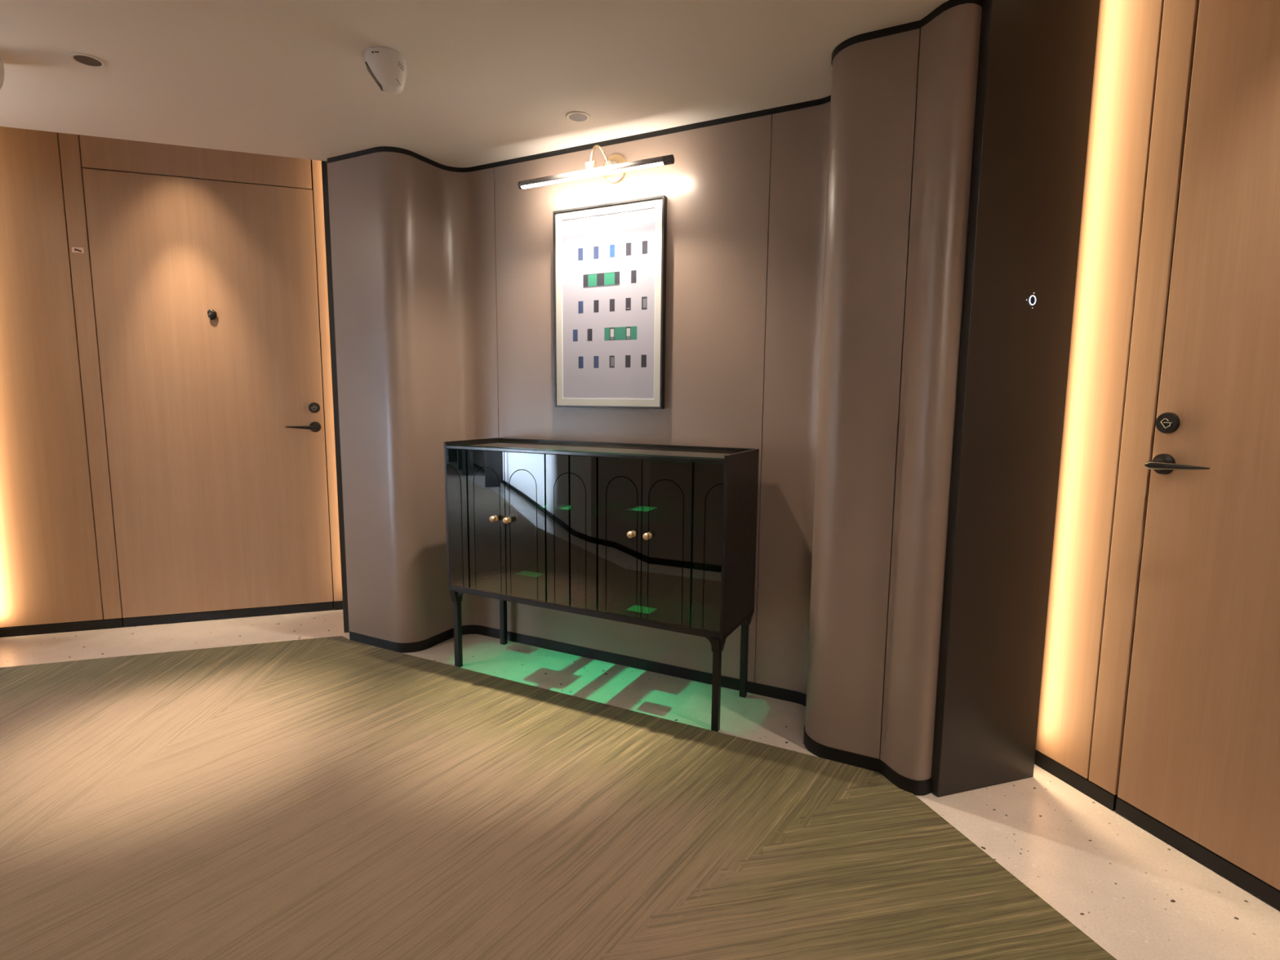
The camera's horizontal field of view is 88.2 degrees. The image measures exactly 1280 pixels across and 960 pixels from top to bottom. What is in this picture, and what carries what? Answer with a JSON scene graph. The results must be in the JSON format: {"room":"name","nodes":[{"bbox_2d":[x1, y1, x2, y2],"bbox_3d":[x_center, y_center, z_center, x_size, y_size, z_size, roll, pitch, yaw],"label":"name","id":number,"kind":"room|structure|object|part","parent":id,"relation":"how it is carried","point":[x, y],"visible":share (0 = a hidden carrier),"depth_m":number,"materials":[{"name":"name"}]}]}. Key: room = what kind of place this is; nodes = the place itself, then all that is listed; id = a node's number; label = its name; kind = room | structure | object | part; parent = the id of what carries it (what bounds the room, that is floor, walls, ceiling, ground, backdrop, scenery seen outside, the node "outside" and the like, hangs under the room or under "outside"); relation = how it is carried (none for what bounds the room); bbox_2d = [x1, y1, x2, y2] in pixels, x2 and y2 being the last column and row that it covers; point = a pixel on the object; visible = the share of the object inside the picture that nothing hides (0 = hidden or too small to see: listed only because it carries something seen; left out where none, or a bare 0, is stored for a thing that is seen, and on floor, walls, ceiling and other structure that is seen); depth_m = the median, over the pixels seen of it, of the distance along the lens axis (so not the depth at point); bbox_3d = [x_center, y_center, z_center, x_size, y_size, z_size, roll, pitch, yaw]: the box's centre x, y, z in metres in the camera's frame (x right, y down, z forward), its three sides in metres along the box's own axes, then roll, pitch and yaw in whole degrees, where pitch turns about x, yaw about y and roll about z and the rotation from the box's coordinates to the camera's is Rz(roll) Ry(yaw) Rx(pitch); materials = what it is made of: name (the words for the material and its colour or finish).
{"room":"hotel corridor","nodes":[
{"label":"hotel corridor","id":0,"kind":"room"},
{"bbox_2d":[0,126,342,627],"bbox_3d":[-2.389,-0.539,3.409,1.840,2.600,0.091,-2,7,-18],"label":"wall","id":1,"kind":"structure","parent":0,"point":[59,563],"depth_m":3.24,"materials":[{"name":"brown wood"}]},
{"bbox_3d":[-2.972,-0.520,3.186,0.454,2.506,0.022,-2,7,-18],"label":"wood panel","id":2,"kind":"part","parent":1,"relation":"part of","materials":[{"name":"brown wood"}]},
{"bbox_2d":[71,246,84,253],"bbox_3d":[-2.709,-1.108,3.184,0.048,0.026,0.003,-2,7,-18],"label":"door sign","id":3,"kind":"object","parent":1,"relation":"attached to","point":[76,250],"visible":1,"depth_m":3.18,"materials":[{"name":"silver metal"}]},
{"bbox_3d":[-2.715,-0.528,3.269,0.077,2.506,0.022,-2,7,-18],"label":"wood panel","id":4,"kind":"part","parent":1,"relation":"part of","materials":[{"name":"brown wood"}]},
{"bbox_2d":[0,600,342,637],"bbox_3d":[-2.389,0.732,3.530,1.700,0.047,0.025,-2,7,-18],"label":"baseboard","id":5,"kind":"structure","parent":1,"relation":"attached to","point":[45,628],"depth_m":3.35,"materials":[{"name":"black"}]},
{"bbox_3d":[-2.191,-1.649,3.297,0.993,0.280,0.022,-2,7,-18],"label":"wood panel","id":6,"kind":"part","parent":1,"relation":"part of","materials":[{"name":"brown wood"}]},
{"bbox_2d":[82,168,333,626],"bbox_3d":[-2.192,-0.376,3.425,0.995,2.267,0.083,-2,7,-18],"label":"door","id":7,"kind":"structure","parent":1,"relation":"in","point":[206,295],"depth_m":3.43,"materials":[{"name":"brown wood"}]},
{"bbox_3d":[-2.209,0.724,3.587,0.995,0.043,0.022,-2,7,-18],"label":"kick plate","id":8,"kind":"part","parent":7,"relation":"part of","materials":[{"name":"black"}]},
{"bbox_3d":[-1.810,-0.279,3.527,0.150,0.022,0.018,-2,7,-18],"label":"lever","id":9,"kind":"part","parent":7,"relation":"part of","materials":[{"name":"brown metal"}]},
{"bbox_3d":[-1.641,-0.561,3.612,0.169,2.506,0.022,-2,7,-18],"label":"wood panel","id":10,"kind":"part","parent":1,"relation":"part of","materials":[{"name":"brown wood"}]},
{"bbox_2d":[0,0,948,167],"bbox_3d":[-4.440,-0.947,-2.712,13.950,0.331,10.220,-2,7,-18],"label":"ceiling","id":11,"kind":"structure","parent":0,"point":[487,82],"depth_m":2.15,"materials":[{"name":"white paint"}]},
{"bbox_2d":[0,57,4,88],"bbox_3d":[-2.101,-1.300,2.098,0.124,0.104,0.122,-1,7,-15],"label":"detector","id":12,"kind":"object","parent":11,"relation":"attached to","point":[2,67],"visible":1,"depth_m":2.12,"materials":[{"name":"white plastic"}]},
{"bbox_2d":[68,52,106,67],"bbox_3d":[-1.779,-1.351,2.128,0.092,0.005,0.092,4,8,27],"label":"recessed light","id":13,"kind":"object","parent":11,"relation":"in","point":[83,59],"visible":1,"depth_m":2.12,"materials":[{"name":"white"}]},
{"bbox_2d":[364,46,406,94],"bbox_3d":[-0.807,-1.289,2.097,0.124,0.104,0.122,-1,7,-15],"label":"detector","id":14,"kind":"object","parent":11,"relation":"attached to","point":[386,66],"visible":1,"depth_m":2.06,"materials":[{"name":"white plastic"}]},
{"bbox_2d":[565,111,590,122],"bbox_3d":[-0.236,-1.387,2.525,0.092,0.005,0.092,4,8,27],"label":"recessed light","id":15,"kind":"object","parent":11,"relation":"in","point":[575,116],"visible":1,"depth_m":2.52,"materials":[{"name":"white"}]},
{"bbox_2d":[0,608,1279,959],"bbox_3d":[-3.825,1.359,-1.144,16.400,0.080,13.000,4,8,27],"label":"floor","id":16,"kind":"structure","parent":0,"point":[1135,894],"depth_m":1.96,"materials":[{"name":"stone"}]},
{"bbox_2d":[0,635,1116,959],"bbox_3d":[-3.499,1.109,0.557,15.201,0.005,6.436,2,7,15],"label":"carpet","id":17,"kind":"object","parent":16,"relation":"on","point":[338,797],"visible":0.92,"depth_m":1.83,"materials":[{"name":"beige carpet"}]},
{"bbox_2d":[444,437,759,731],"bbox_3d":[-0.200,0.360,2.756,1.285,1.010,0.404,4,8,27],"label":"sideboard","id":18,"kind":"object","parent":16,"relation":"on","point":[637,534],"visible":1,"depth_m":2.54,"materials":[{"name":"black wood"}]},
{"bbox_3d":[-0.787,0.661,2.953,0.094,0.354,0.094,4,8,27],"label":"leg","id":19,"kind":"part","parent":18,"relation":"part of","materials":[{"name":"black metal"}]},
{"bbox_3d":[-0.782,0.167,2.857,0.108,0.602,0.018,4,8,27],"label":"fixed panel","id":20,"kind":"part","parent":18,"relation":"part of","materials":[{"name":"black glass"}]},
{"bbox_3d":[-0.758,0.137,3.034,0.012,0.644,0.360,4,8,27],"label":"panel","id":21,"kind":"part","parent":18,"relation":"part of","materials":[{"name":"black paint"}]},
{"bbox_3d":[-0.641,0.177,2.785,0.194,0.602,0.018,4,8,27],"label":"door","id":22,"kind":"part","parent":18,"relation":"part of","materials":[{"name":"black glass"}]},
{"bbox_3d":[-0.606,0.161,2.734,0.026,0.026,0.036,4,8,27],"label":"knob","id":23,"kind":"part","parent":18,"relation":"part of","materials":[{"name":"gold metal"}]},
{"bbox_3d":[-0.659,0.632,3.200,0.094,0.354,0.094,4,8,27],"label":"leg","id":24,"kind":"part","parent":18,"relation":"part of","materials":[{"name":"black metal"}]},
{"bbox_3d":[-0.545,0.165,2.703,0.026,0.026,0.036,4,8,27],"label":"knob","id":25,"kind":"part","parent":18,"relation":"part of","materials":[{"name":"gold metal"}]},
{"bbox_3d":[-0.464,0.190,2.695,0.196,0.602,0.018,4,8,27],"label":"door","id":26,"kind":"part","parent":18,"relation":"part of","materials":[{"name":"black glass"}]},
{"bbox_3d":[-0.322,0.200,2.623,0.106,0.602,0.018,4,8,27],"label":"fixed panel","id":27,"kind":"part","parent":18,"relation":"part of","materials":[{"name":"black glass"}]},
{"bbox_3d":[-0.216,0.207,2.569,0.118,0.602,0.018,4,8,27],"label":"fixed panel","id":28,"kind":"part","parent":18,"relation":"part of","materials":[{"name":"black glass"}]},
{"bbox_3d":[-0.189,-0.126,2.710,1.260,0.010,0.337,4,8,27],"label":"pane","id":29,"kind":"part","parent":18,"relation":"part of","materials":[{"name":"black glass"}]},
{"bbox_3d":[-0.194,0.498,2.787,1.285,0.024,0.358,4,8,27],"label":"rail","id":30,"kind":"part","parent":18,"relation":"part of","materials":[{"name":"black metal"}]},
{"bbox_3d":[-0.074,0.217,2.497,0.184,0.602,0.018,4,8,27],"label":"door","id":31,"kind":"part","parent":18,"relation":"part of","materials":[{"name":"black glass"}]},
{"bbox_3d":[-0.112,0.158,2.901,1.261,0.644,0.010,4,8,27],"label":"panel","id":32,"kind":"part","parent":18,"relation":"part of","materials":[{"name":"black paint"}]},
{"bbox_3d":[-0.033,0.201,2.443,0.026,0.026,0.036,4,8,27],"label":"knob","id":33,"kind":"part","parent":18,"relation":"part of","materials":[{"name":"gold metal"}]},
{"bbox_3d":[0.026,0.205,2.413,0.026,0.026,0.036,4,8,27],"label":"knob","id":34,"kind":"part","parent":18,"relation":"part of","materials":[{"name":"gold metal"}]},
{"bbox_3d":[0.098,0.230,2.409,0.196,0.602,0.018,4,8,27],"label":"door","id":35,"kind":"part","parent":18,"relation":"part of","materials":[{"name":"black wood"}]},
{"bbox_3d":[0.241,0.240,2.336,0.109,0.602,0.018,4,8,27],"label":"fixed panel","id":36,"kind":"part","parent":18,"relation":"part of","materials":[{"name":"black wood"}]},
{"bbox_3d":[0.269,0.736,2.419,0.094,0.354,0.094,4,8,27],"label":"leg","id":37,"kind":"part","parent":18,"relation":"part of","materials":[{"name":"black metal"}]},
{"bbox_3d":[0.374,0.217,2.458,0.012,0.644,0.360,4,8,27],"label":"panel","id":38,"kind":"part","parent":18,"relation":"part of","materials":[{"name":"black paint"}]},
{"bbox_3d":[0.396,0.706,2.665,0.094,0.354,0.094,4,8,27],"label":"leg","id":39,"kind":"part","parent":18,"relation":"part of","materials":[{"name":"black metal"}]},
{"bbox_2d":[326,3,982,780],"bbox_3d":[-0.233,-0.270,2.718,2.792,2.269,0.494,4,8,27],"label":"wall","id":40,"kind":"structure","parent":0,"point":[815,255],"depth_m":2.57,"materials":[{"name":"beige paint"}]},
{"bbox_2d":[321,160,349,632],"bbox_3d":[-1.538,-0.507,3.384,0.032,2.556,0.335,-2,7,-18],"label":"trim","id":41,"kind":"structure","parent":40,"relation":"attached to","point":[324,163],"depth_m":3.23,"materials":[{"name":"brown metal"}]},
{"bbox_3d":[-1.096,-0.336,3.132,0.824,2.244,0.300,1,7,7],"label":"wall panel","id":42,"kind":"part","parent":40,"relation":"part of","materials":[{"name":"beige leather"}]},
{"bbox_2d":[517,145,674,189],"bbox_3d":[-0.163,-1.286,2.699,0.710,0.132,0.162,4,8,27],"label":"picture light","id":43,"kind":"object","parent":40,"relation":"attached to","point":[615,166],"visible":1,"depth_m":2.66,"materials":[{"name":"gold metal"}]},
{"bbox_2d":[521,161,663,188],"bbox_3d":[-0.203,-1.230,2.653,0.654,0.028,0.028,4,8,27],"label":"diffuser","id":44,"kind":"object","parent":43,"relation":"attached to","point":[591,171],"depth_m":2.64,"materials":[{"name":"white plastic"}]},
{"bbox_2d":[552,195,666,408],"bbox_3d":[-0.139,-0.735,2.826,0.535,0.850,0.030,4,8,27],"label":"framed picture","id":45,"kind":"object","parent":40,"relation":"attached to","point":[610,259],"visible":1,"depth_m":2.81,"materials":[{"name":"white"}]},
{"bbox_3d":[-0.097,-0.296,2.880,1.300,2.244,0.012,4,8,27],"label":"wall panel","id":46,"kind":"part","parent":40,"relation":"part of","materials":[{"name":"beige leather"}]},
{"bbox_2d":[349,625,932,795],"bbox_3d":[-0.186,0.839,2.801,2.652,0.047,0.458,4,8,27],"label":"baseboard","id":47,"kind":"structure","parent":40,"relation":"attached to","point":[820,750],"depth_m":2.87,"materials":[{"name":"black"}]},
{"bbox_2d":[327,0,983,172],"bbox_3d":[-0.168,-1.379,2.529,2.651,0.020,0.458,4,8,27],"label":"trim","id":48,"kind":"structure","parent":40,"relation":"attached to","point":[948,4],"depth_m":2.57,"materials":[{"name":"black metal"}]},
{"bbox_3d":[0.641,-0.219,2.301,0.171,2.244,0.642,-1,7,-14],"label":"wall panel","id":49,"kind":"part","parent":40,"relation":"part of","materials":[{"name":"beige leather"}]},
{"bbox_3d":[0.840,-0.173,1.940,0.161,2.244,0.074,5,8,32],"label":"wall panel","id":50,"kind":"part","parent":40,"relation":"part of","materials":[{"name":"beige leather"}]},
{"bbox_2d":[931,0,1100,797],"bbox_3d":[1.093,-0.307,1.934,0.378,2.556,0.038,-2,7,-18],"label":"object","id":51,"kind":"structure","parent":40,"relation":"attached to","point":[1036,64],"depth_m":1.91,"materials":[{"name":"brown wood"}]},
{"bbox_2d":[1026,292,1035,308],"bbox_3d":[1.123,-0.516,1.896,0.035,0.045,0.003,-2,7,-18],"label":"button","id":52,"kind":"object","parent":51,"relation":"attached to","point":[1032,300],"visible":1,"depth_m":1.90,"materials":[{"name":"white plastic"}]},
{"bbox_2d":[1035,0,1199,795],"bbox_3d":[1.632,-0.242,1.261,0.091,2.600,1.960,-2,7,-18],"label":"wall","id":53,"kind":"structure","parent":0,"point":[1144,50],"depth_m":1.92,"materials":[{"name":"brown"}]},
{"bbox_2d":[1034,749,1118,810],"bbox_3d":[1.587,1.026,1.405,0.022,0.047,1.880,-2,7,-18],"label":"baseboard","id":54,"kind":"structure","parent":53,"relation":"attached to","point":[1078,782],"depth_m":2.06,"materials":[{"name":"black"}]},
{"bbox_3d":[1.409,-0.318,1.839,0.022,2.506,0.082,-2,7,-18],"label":"wood panel","id":55,"kind":"part","parent":53,"relation":"part of","materials":[{"name":"brown wood"}]},
{"bbox_2d":[1115,0,1279,910],"bbox_3d":[1.546,-0.088,1.334,0.083,2.267,0.995,-2,7,-18],"label":"door","id":56,"kind":"structure","parent":53,"relation":"in","point":[1200,768],"depth_m":1.67,"materials":[{"name":"brown wood"}]},
{"bbox_3d":[1.391,-0.032,1.716,0.018,0.022,0.150,-2,7,-18],"label":"lever","id":57,"kind":"part","parent":56,"relation":"part of","materials":[{"name":"brown metal"}]},
{"bbox_3d":[1.564,1.014,1.478,0.022,0.043,0.995,-2,7,-18],"label":"kick plate","id":58,"kind":"part","parent":56,"relation":"part of","materials":[{"name":"black"}]}
]}

